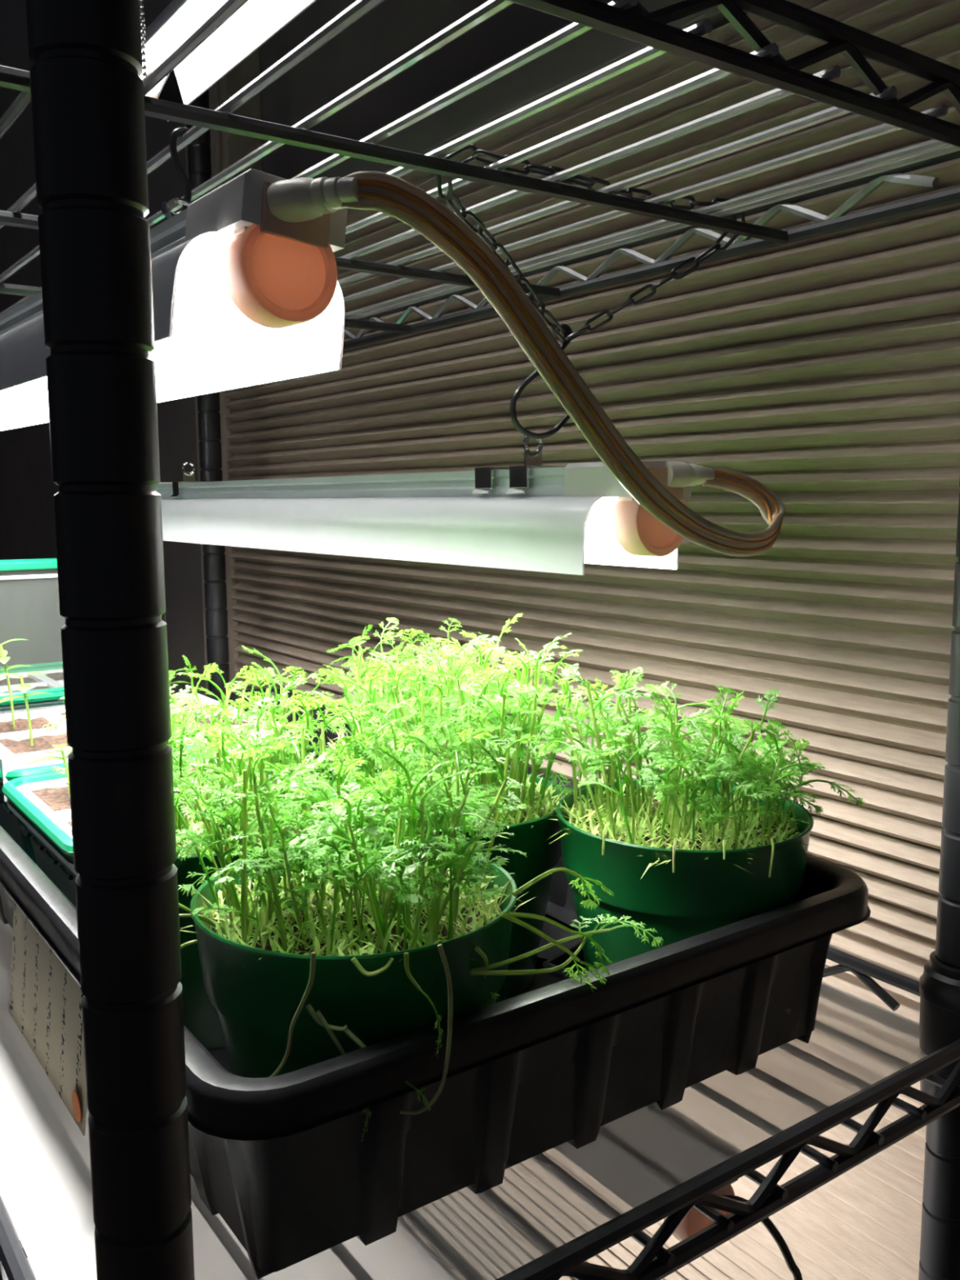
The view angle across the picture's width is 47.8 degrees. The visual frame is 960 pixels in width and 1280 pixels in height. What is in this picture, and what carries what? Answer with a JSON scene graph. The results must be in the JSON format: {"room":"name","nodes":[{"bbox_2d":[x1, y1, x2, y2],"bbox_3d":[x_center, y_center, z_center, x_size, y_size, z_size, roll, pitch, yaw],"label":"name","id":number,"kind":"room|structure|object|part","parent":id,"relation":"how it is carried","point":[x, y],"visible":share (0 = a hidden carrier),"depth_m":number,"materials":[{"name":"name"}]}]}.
{"room":"indoor grow room","nodes":[
{"label":"indoor grow room","id":0,"kind":"room"},
{"bbox_2d":[0,0,607,694],"bbox_3d":[0.060,-0.379,0.755,0.040,2.450,5.200,-6,9,-35],"label":"wall","id":1,"kind":"structure","parent":0,"point":[29,608],"depth_m":1.35,"materials":[{"name":"grey paint"}]},
{"bbox_2d":[184,48,262,690],"bbox_3d":[-0.272,-0.403,1.151,0.044,2.400,0.114,-6,9,-35],"label":"trim","id":2,"kind":"structure","parent":1,"relation":"attached to","point":[227,148],"depth_m":1.10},
{"bbox_2d":[223,0,959,1279],"bbox_3d":[0.212,0.220,0.508,0.024,1.124,1.602,-6,9,-35],"label":"window shade","id":3,"kind":"object","parent":1,"relation":"attached to","point":[823,371],"visible":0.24,"depth_m":0.57,"materials":[{"name":"fabric"}]},
{"bbox_3d":[0.209,-0.320,0.438,0.024,0.035,1.602,-6,9,-35],"label":"head rail","id":4,"kind":"part","parent":3,"relation":"part of","materials":[{"name":"black metal"}]},
{"bbox_3d":[-1.012,0.951,0.154,2.650,0.020,5.200,-6,9,-35],"label":"floor","id":5,"kind":"structure","parent":0,"visible":0},
{"bbox_2d":[0,0,959,1279],"bbox_3d":[-0.158,0.010,0.608,0.344,1.720,0.768,-6,9,-35],"label":"wire shelving unit","id":6,"kind":"object","parent":5,"relation":"on","point":[86,91],"visible":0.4,"depth_m":0.25,"materials":[{"name":"black metal"}]},
{"bbox_2d":[0,1194,36,1279],"bbox_3d":[-0.154,0.460,0.668,0.328,0.001,0.728,-6,9,-35],"label":"liner","id":7,"kind":"object","parent":6,"relation":"on","point":[0,1194],"visible":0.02,"depth_m":0.81,"materials":[{"name":"white plastic"}]},
{"bbox_3d":[-0.004,0.167,0.412,0.336,0.005,0.005,-6,9,-35],"label":"support rod","id":8,"kind":"part","parent":6,"relation":"part of","materials":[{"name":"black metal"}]},
{"bbox_3d":[-0.072,0.060,0.221,0.020,1.720,0.020,-6,9,-35],"label":"post","id":9,"kind":"part","parent":6,"relation":"part of","materials":[{"name":"black metal"}]},
{"bbox_2d":[139,0,146,79],"bbox_3d":[-0.189,-0.364,0.603,0.003,0.101,0.003,-6,9,-35],"label":"pull chain","id":10,"kind":"object","parent":6,"relation":"hanging from","point":[142,19],"visible":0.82,"depth_m":0.61,"materials":[{"name":"silver metal"}]},
{"bbox_2d":[144,216,168,744],"bbox_3d":[-0.079,0.014,0.252,0.013,0.313,0.006,0,7,2],"label":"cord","id":11,"kind":"object","parent":6,"relation":"hanging from","point":[163,616],"visible":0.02,"depth_m":0.25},
{"bbox_2d":[155,69,183,104],"bbox_3d":[-0.089,-0.158,0.309,0.008,0.011,0.003,-6,9,-35],"label":"tab","id":12,"kind":"object","parent":6,"relation":"attached to","point":[170,91],"visible":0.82,"depth_m":0.31,"materials":[{"name":"black metal"}]},
{"bbox_2d":[159,127,199,217],"bbox_3d":[-0.097,-0.150,0.350,0.014,0.030,0.002,-6,9,-35],"label":"s-hook","id":13,"kind":"object","parent":6,"relation":"hanging from","point":[177,132],"visible":0.85,"depth_m":0.35,"materials":[{"name":"black metal"}]},
{"bbox_2d":[0,168,786,556],"bbox_3d":[-0.124,-0.112,0.554,0.246,0.124,0.601,-6,9,-35],"label":"light","id":14,"kind":"object","parent":13,"relation":"hanging from","point":[244,295],"depth_m":0.31,"materials":[{"name":"metal"}]},
{"bbox_3d":[0.035,-0.076,0.349,0.039,0.104,0.224,7,10,44],"label":"power cord","id":15,"kind":"part","parent":14,"relation":"part of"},
{"bbox_3d":[-0.182,-0.191,0.616,0.336,0.005,0.005,-6,9,-35],"label":"support rod","id":16,"kind":"part","parent":6,"relation":"part of","materials":[{"name":"black metal"}]},
{"bbox_3d":[-0.243,-0.041,0.996,0.020,1.720,0.020,-6,9,-35],"label":"post","id":17,"kind":"part","parent":6,"relation":"part of","materials":[{"name":"black metal"}]},
{"bbox_2d":[139,0,316,121],"bbox_3d":[-0.106,-0.407,0.617,0.054,0.062,0.567,-6,9,-35],"label":"light","id":18,"kind":"object","parent":6,"relation":"hanging from","point":[256,21],"visible":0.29,"depth_m":0.74,"materials":[{"name":"metal"}]},
{"bbox_3d":[-0.094,-0.175,0.492,0.336,0.005,0.005,-6,9,-35],"label":"support rod","id":19,"kind":"part","parent":6,"relation":"part of","materials":[{"name":"black metal"}]},
{"bbox_3d":[-0.005,-0.160,0.369,0.336,0.005,0.005,-6,9,-35],"label":"support rod","id":20,"kind":"part","parent":6,"relation":"part of","materials":[{"name":"black metal"}]},
{"bbox_2d":[155,435,691,575],"bbox_3d":[-0.095,-0.082,0.632,0.051,0.056,0.567,-6,9,-35],"label":"light","id":21,"kind":"object","parent":6,"relation":"hanging from","point":[532,516],"visible":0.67,"depth_m":0.48,"materials":[{"name":"metal"}]},
{"bbox_2d":[0,917,927,1279],"bbox_3d":[-0.156,0.133,0.625,0.328,0.001,0.728,-6,9,-35],"label":"liner","id":22,"kind":"object","parent":6,"relation":"on","point":[545,1201],"visible":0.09,"depth_m":0.35,"materials":[{"name":"white"}]},
{"bbox_2d":[0,558,65,714],"bbox_3d":[-0.351,0.022,0.816,0.176,0.169,0.138,-6,9,-35],"label":"tray","id":23,"kind":"object","parent":22,"relation":"on","point":[52,682],"visible":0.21,"depth_m":0.77,"materials":[{"name":"plastic"}]},
{"bbox_2d":[0,666,65,711],"bbox_3d":[-0.351,0.069,0.822,0.176,0.076,0.138,-6,9,-35],"label":"tray","id":24,"kind":"object","parent":23,"relation":"on","point":[52,682],"depth_m":0.81,"materials":[{"name":"teal plastic"}]},
{"bbox_2d":[0,688,871,1279],"bbox_3d":[-0.110,0.107,0.557,0.270,0.066,0.545,-6,9,-35],"label":"tray","id":25,"kind":"object","parent":22,"relation":"on","point":[284,1161],"visible":0.37,"depth_m":0.33,"materials":[{"name":"black plastic"}]},
{"bbox_2d":[8,902,86,1136],"bbox_3d":[-0.162,0.130,0.405,0.007,0.061,0.110,-6,9,-35],"label":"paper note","id":26,"kind":"object","parent":25,"relation":"attached to","point":[45,1001],"visible":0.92,"depth_m":0.40,"materials":[{"name":"beige paper"}]},
{"bbox_2d":[0,638,275,864],"bbox_3d":[-0.231,0.059,0.683,0.168,0.119,0.141,-6,9,-35],"label":"tray","id":27,"kind":"object","parent":25,"relation":"in","point":[23,738],"visible":0.3,"depth_m":0.63,"materials":[{"name":"plastic"}]},
{"bbox_2d":[0,735,275,864],"bbox_3d":[-0.231,0.088,0.687,0.168,0.060,0.141,-6,9,-35],"label":"tray","id":28,"kind":"object","parent":27,"relation":"on","point":[16,752],"depth_m":0.61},
{"bbox_2d":[1,728,336,906],"bbox_3d":[-0.160,0.092,0.554,0.132,0.086,0.146,-6,9,-35],"label":"tray","id":29,"kind":"object","parent":25,"relation":"in","point":[38,801],"visible":0.2,"depth_m":0.54,"materials":[{"name":"plastic"}]},
{"bbox_2d":[39,645,369,1049],"bbox_3d":[-0.110,0.079,0.429,0.113,0.144,0.123,-6,9,-35],"label":"seedlings","id":30,"kind":"object","parent":25,"relation":"in","point":[201,1018],"visible":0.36,"depth_m":0.41,"materials":[{"name":"green plant"}]},
{"bbox_2d":[71,783,319,1049],"bbox_3d":[-0.109,0.110,0.434,0.098,0.081,0.098,-6,9,-35],"label":"pot","id":31,"kind":"object","parent":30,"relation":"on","point":[201,1018],"depth_m":0.40,"materials":[{"name":"green plastic"}]},
{"bbox_2d":[173,694,663,1141],"bbox_3d":[-0.033,0.092,0.338,0.125,0.142,0.130,-6,9,-35],"label":"seedlings","id":32,"kind":"object","parent":25,"relation":"in","point":[313,950],"visible":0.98,"depth_m":0.31,"materials":[{"name":"green plant"}]},
{"bbox_3d":[-0.082,0.092,0.325,0.022,0.005,0.002,0,7,0],"label":"drooping stem","id":33,"kind":"part","parent":32,"relation":"part of","materials":[{"name":"green plant"}]},
{"bbox_3d":[-0.083,0.086,0.325,0.020,0.009,0.002,0,7,3],"label":"drooping stem","id":34,"kind":"part","parent":32,"relation":"part of","materials":[{"name":"green plant"}]},
{"bbox_3d":[-0.083,0.083,0.325,0.020,0.011,0.001,0,7,3],"label":"drooping stem","id":35,"kind":"part","parent":32,"relation":"part of","materials":[{"name":"green plant"}]},
{"bbox_3d":[-0.053,0.102,0.288,0.021,0.037,0.003,-2,8,-15],"label":"drooping stem","id":36,"kind":"part","parent":32,"relation":"part of","materials":[{"name":"green plant"}]},
{"bbox_3d":[-0.041,0.101,0.289,0.011,0.007,0.002,0,7,5],"label":"drooping stem","id":37,"kind":"part","parent":32,"relation":"part of","materials":[{"name":"green plant"}]},
{"bbox_3d":[-0.039,0.107,0.289,0.011,0.016,0.001,1,8,12],"label":"drooping stem","id":38,"kind":"part","parent":32,"relation":"part of","materials":[{"name":"green plant"}]},
{"bbox_2d":[190,842,517,1078],"bbox_3d":[-0.039,0.120,0.346,0.101,0.084,0.101,-6,9,-35],"label":"pot","id":39,"kind":"object","parent":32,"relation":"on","point":[293,982],"depth_m":0.31,"materials":[{"name":"green plastic"}]},
{"bbox_3d":[-0.029,0.110,0.289,0.015,0.013,0.001,1,7,7],"label":"drooping stem","id":40,"kind":"part","parent":32,"relation":"part of","materials":[{"name":"green plant"}]},
{"bbox_3d":[-0.029,0.087,0.289,0.011,0.005,0.002,0,7,1],"label":"drooping stem","id":41,"kind":"part","parent":32,"relation":"part of","materials":[{"name":"green plant"}]},
{"bbox_3d":[-0.018,0.088,0.289,0.005,0.010,0.002,3,8,23],"label":"drooping stem","id":42,"kind":"part","parent":32,"relation":"part of","materials":[{"name":"green plant"}]},
{"bbox_3d":[-0.014,0.104,0.287,0.014,0.045,0.007,-6,9,-35],"label":"drooping stem","id":43,"kind":"part","parent":32,"relation":"part of","materials":[{"name":"green plant"}]},
{"bbox_3d":[0.001,0.092,0.309,0.003,0.013,0.010,2,8,16],"label":"drooping stem","id":44,"kind":"part","parent":32,"relation":"part of","materials":[{"name":"green plant"}]},
{"bbox_3d":[0.016,0.093,0.313,0.041,0.006,0.005,-5,9,-30],"label":"drooping stem","id":45,"kind":"part","parent":32,"relation":"part of","materials":[{"name":"green plant"}]},
{"bbox_3d":[0.013,0.091,0.316,0.055,0.007,0.003,-3,8,-22],"label":"drooping stem","id":46,"kind":"part","parent":32,"relation":"part of","materials":[{"name":"green plant"}]},
{"bbox_3d":[0.017,0.081,0.310,0.021,0.010,0.001,-4,8,-26],"label":"drooping stem","id":47,"kind":"part","parent":32,"relation":"part of","materials":[{"name":"green plant"}]},
{"bbox_3d":[0.018,0.086,0.312,0.027,0.021,0.003,-4,8,-28],"label":"drooping stem","id":48,"kind":"part","parent":32,"relation":"part of","materials":[{"name":"green plant"}]},
{"bbox_3d":[0.020,0.069,0.312,0.026,0.005,0.002,-6,9,-36],"label":"drooping stem","id":49,"kind":"part","parent":32,"relation":"part of","materials":[{"name":"green plant"}]},
{"bbox_2d":[316,617,524,793],"bbox_3d":[-0.032,0.060,0.570,0.106,0.145,0.102,3,8,27],"label":"seedlings","id":50,"kind":"object","parent":25,"relation":"in","point":[407,650],"visible":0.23,"depth_m":0.56,"materials":[{"name":"green plant"}]},
{"bbox_2d":[328,737,495,793],"bbox_3d":[-0.034,0.094,0.575,0.092,0.076,0.092,-6,9,-35],"label":"pot","id":51,"kind":"object","parent":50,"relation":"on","point":[332,745],"depth_m":0.55,"materials":[{"name":"green plastic"}]},
{"bbox_2d":[317,613,595,1003],"bbox_3d":[-0.015,0.068,0.469,0.117,0.154,0.135,-6,9,-35],"label":"seedlings","id":52,"kind":"object","parent":25,"relation":"in","point":[531,827],"visible":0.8,"depth_m":0.44,"materials":[{"name":"green plant"}]},
{"bbox_2d":[344,767,567,1003],"bbox_3d":[-0.011,0.106,0.466,0.097,0.080,0.097,-6,9,-35],"label":"pot","id":53,"kind":"object","parent":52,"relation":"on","point":[531,827],"depth_m":0.44,"materials":[{"name":"green plastic"}]},
{"bbox_2d":[542,942,586,984],"bbox_3d":[0.044,0.139,0.429,0.027,0.024,0.027,6,10,40],"label":"nursery pot","id":54,"kind":"object","parent":25,"relation":"in","point":[558,975],"visible":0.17,"depth_m":0.43,"materials":[{"name":"black plastic"}]},
{"bbox_2d":[534,663,865,971],"bbox_3d":[0.079,0.078,0.424,0.115,0.139,0.113,-2,8,-14],"label":"seedlings","id":55,"kind":"object","parent":25,"relation":"in","point":[679,857],"visible":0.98,"depth_m":0.40,"materials":[{"name":"green plant"}]},
{"bbox_3d":[0.044,0.070,0.381,0.001,0.010,0.005,3,8,21],"label":"drooping stem","id":56,"kind":"part","parent":55,"relation":"part of","materials":[{"name":"green plant"}]},
{"bbox_3d":[0.067,0.074,0.374,0.001,0.011,0.005,3,8,21],"label":"drooping stem","id":57,"kind":"part","parent":55,"relation":"part of","materials":[{"name":"green plant"}]},
{"bbox_2d":[555,777,813,971],"bbox_3d":[0.079,0.107,0.428,0.098,0.081,0.098,-6,9,-35],"label":"pot","id":58,"kind":"object","parent":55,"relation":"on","point":[682,873],"depth_m":0.39,"materials":[{"name":"green plastic"}]},
{"bbox_3d":[0.084,0.072,0.373,0.001,0.006,0.004,1,8,10],"label":"drooping stem","id":59,"kind":"part","parent":55,"relation":"part of","materials":[{"name":"green plant"}]},
{"bbox_3d":[0.102,0.076,0.378,0.002,0.013,0.005,2,8,15],"label":"drooping stem","id":60,"kind":"part","parent":55,"relation":"part of","materials":[{"name":"green plant"}]},
{"bbox_3d":[-0.157,0.121,0.623,0.344,0.006,0.766,-6,9,-35],"label":"rail","id":61,"kind":"part","parent":6,"relation":"part of","materials":[{"name":"black metal"}]},
{"bbox_2d":[435,143,745,343],"bbox_3d":[0.039,-0.153,0.436,0.150,0.058,0.053,-6,9,-35],"label":"chain","id":62,"kind":"object","parent":6,"relation":"hanging from","point":[535,169],"visible":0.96,"depth_m":0.43,"materials":[{"name":"black metal"}]},
{"bbox_2d":[509,323,572,439],"bbox_3d":[0.026,-0.111,0.463,0.034,0.050,0.003,-6,9,-35],"label":"s-hook","id":63,"kind":"object","parent":62,"relation":"hanging from","point":[568,330],"visible":0.86,"depth_m":0.46,"materials":[{"name":"black metal"}]},
{"bbox_3d":[-0.159,-0.187,0.583,0.344,0.006,0.766,-6,9,-35],"label":"shelf frame","id":64,"kind":"part","parent":6,"relation":"part of","materials":[{"name":"black metal"}]},
{"bbox_3d":[-0.159,-0.203,0.581,0.344,0.006,0.766,-6,9,-35],"label":"rail","id":65,"kind":"part","parent":6,"relation":"part of","materials":[{"name":"black metal"}]},
{"bbox_2d":[662,1178,802,1279],"bbox_3d":[-0.064,0.287,0.641,0.060,0.261,0.603,-6,9,-35],"label":"light","id":66,"kind":"object","parent":6,"relation":"hanging from","point":[695,1220],"depth_m":0.41,"materials":[{"name":"metal"}]},
{"bbox_3d":[0.095,0.325,0.428,0.018,0.240,0.064,-7,10,-43],"label":"olive cord","id":67,"kind":"part","parent":66,"relation":"part of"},
{"bbox_3d":[-0.157,0.139,0.625,0.344,0.006,0.766,-6,9,-35],"label":"shelf frame","id":68,"kind":"part","parent":6,"relation":"part of","materials":[{"name":"black metal"}]},
{"bbox_3d":[0.184,0.035,0.401,0.020,1.720,0.020,-6,9,-35],"label":"post","id":69,"kind":"part","parent":6,"relation":"part of","materials":[{"name":"black metal"}]}
]}

